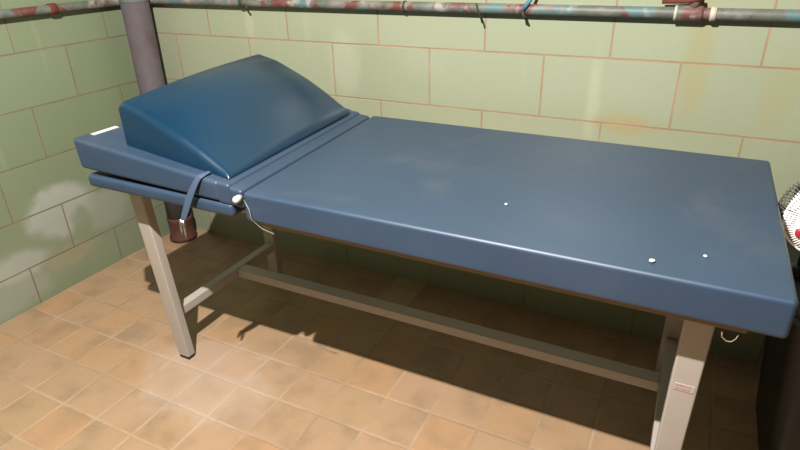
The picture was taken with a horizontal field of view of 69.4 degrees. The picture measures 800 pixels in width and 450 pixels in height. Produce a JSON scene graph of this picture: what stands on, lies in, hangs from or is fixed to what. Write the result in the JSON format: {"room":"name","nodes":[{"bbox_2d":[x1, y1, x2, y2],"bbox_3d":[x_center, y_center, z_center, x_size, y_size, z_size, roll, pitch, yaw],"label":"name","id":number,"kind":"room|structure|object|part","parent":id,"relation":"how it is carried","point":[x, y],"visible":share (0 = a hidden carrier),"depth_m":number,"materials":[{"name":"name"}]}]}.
{"room":"examination room","nodes":[
{"label":"examination room","id":0,"kind":"room"},
{"bbox_2d":[0,0,169,324],"bbox_3d":[-2.445,-0.158,0.316,0.150,2.750,5.400,11,29,24],"label":"wall","id":1,"kind":"structure","parent":0,"point":[65,76],"depth_m":2.35,"materials":[{"name":"green tile"}]},
{"bbox_2d":[0,229,760,449],"bbox_3d":[-0.019,1.606,-0.152,5.500,0.120,5.700,11,29,24],"label":"floor","id":2,"kind":"structure","parent":0,"point":[98,364],"depth_m":1.96,"materials":[{"name":"tile"}]},
{"bbox_2d":[119,0,197,242],"bbox_3d":[-1.127,-1.172,2.323,0.132,2.750,0.132,11,29,24],"label":"drain pipe","id":3,"kind":"object","parent":2,"relation":"on","point":[137,17],"visible":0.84,"depth_m":2.50,"materials":[{"name":"grey metal"}]},
{"bbox_2d":[74,108,798,449],"bbox_3d":[0.028,0.152,1.718,1.739,0.849,0.760,11,29,24],"label":"examination table","id":4,"kind":"object","parent":2,"relation":"on","point":[582,218],"visible":0.92,"depth_m":1.35,"materials":[{"name":"blue leather"}]},
{"bbox_3d":[-0.773,0.169,1.891,0.073,0.680,0.089,11,29,24],"label":"leg","id":5,"kind":"part","parent":4,"relation":"part of","materials":[{"name":"beige metal"}]},
{"bbox_2d":[89,171,245,215],"bbox_3d":[-0.496,-0.226,1.839,0.537,0.038,0.726,11,29,24],"label":"cushion","id":6,"kind":"object","parent":4,"relation":"on","point":[224,206],"depth_m":1.54,"materials":[{"name":"blue leather"}]},
{"bbox_2d":[118,54,349,178],"bbox_3d":[-0.463,-0.359,1.732,0.404,0.181,0.641,11,29,24],"label":"pillow","id":7,"kind":"object","parent":4,"relation":"on","point":[225,120],"visible":1,"depth_m":1.60,"materials":[{"name":"blue leather"}]},
{"bbox_3d":[-0.342,-0.018,1.392,0.074,0.084,0.008,8,28,18],"label":"nylon cord","id":8,"kind":"part","parent":4,"relation":"part of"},
{"bbox_3d":[-0.542,-0.064,2.355,0.053,0.680,0.039,11,29,24],"label":"leg","id":9,"kind":"part","parent":4,"relation":"part of","materials":[{"name":"beige metal"}]},
{"bbox_3d":[0.275,-0.093,1.475,1.185,0.077,0.730,11,29,24],"label":"mattress","id":10,"kind":"part","parent":4,"relation":"part of","materials":[{"name":"blue leather"}]},
{"bbox_3d":[0.836,0.210,1.723,0.056,0.680,0.039,11,29,24],"label":"leg","id":11,"kind":"part","parent":4,"relation":"part of","materials":[{"name":"beige metal"}]},
{"bbox_3d":[0.595,0.442,1.261,0.056,0.680,0.098,11,29,24],"label":"leg","id":12,"kind":"part","parent":4,"relation":"part of","materials":[{"name":"beige metal"}]},
{"bbox_2d":[756,232,799,449],"bbox_3d":[1.171,0.390,1.500,0.440,0.560,0.490,11,29,24],"label":"cabinet","id":13,"kind":"object","parent":2,"relation":"on","point":[778,395],"visible":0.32,"depth_m":1.44,"materials":[{"name":"black plastic"}]},
{"bbox_2d":[778,182,799,278],"bbox_3d":[0.973,0.003,1.341,0.195,0.283,0.188,11,29,24],"label":"electric fan","id":14,"kind":"object","parent":13,"relation":"on","point":[791,218],"visible":0.71,"depth_m":1.30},
{"bbox_3d":[0.911,0.006,1.325,0.065,0.069,0.030,11,29,24],"label":"blade","id":15,"kind":"part","parent":14,"relation":"part of","materials":[{"name":"white plastic"}]},
{"bbox_3d":[0.910,-0.063,1.291,0.065,0.069,0.030,11,29,24],"label":"blade","id":16,"kind":"part","parent":14,"relation":"part of","materials":[{"name":"white plastic"}]},
{"bbox_3d":[1.164,0.152,1.383,0.440,0.030,0.490,11,29,24],"label":"lid","id":17,"kind":"part","parent":13,"relation":"part of","materials":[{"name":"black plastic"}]},
{"bbox_2d":[149,0,799,364],"bbox_3d":[1.188,-0.798,1.436,5.500,2.750,0.150,11,29,24],"label":"wall","id":18,"kind":"structure","parent":0,"point":[717,87],"depth_m":1.95,"materials":[{"name":"green tile"}]},
{"bbox_2d":[0,0,799,22],"bbox_3d":[0.444,0.037,0.300,5.092,0.136,2.997,11,29,24],"label":"pipe","id":19,"kind":"object","parent":18,"relation":"attached to","point":[694,11],"visible":0.96,"depth_m":1.85,"materials":[{"name":"metal"}]},
{"bbox_3d":[0.789,-0.627,1.610,0.106,0.021,0.016,13,30,27],"label":"valve lever","id":20,"kind":"part","parent":19,"relation":"part of","materials":[{"name":"red metal"}]}
]}

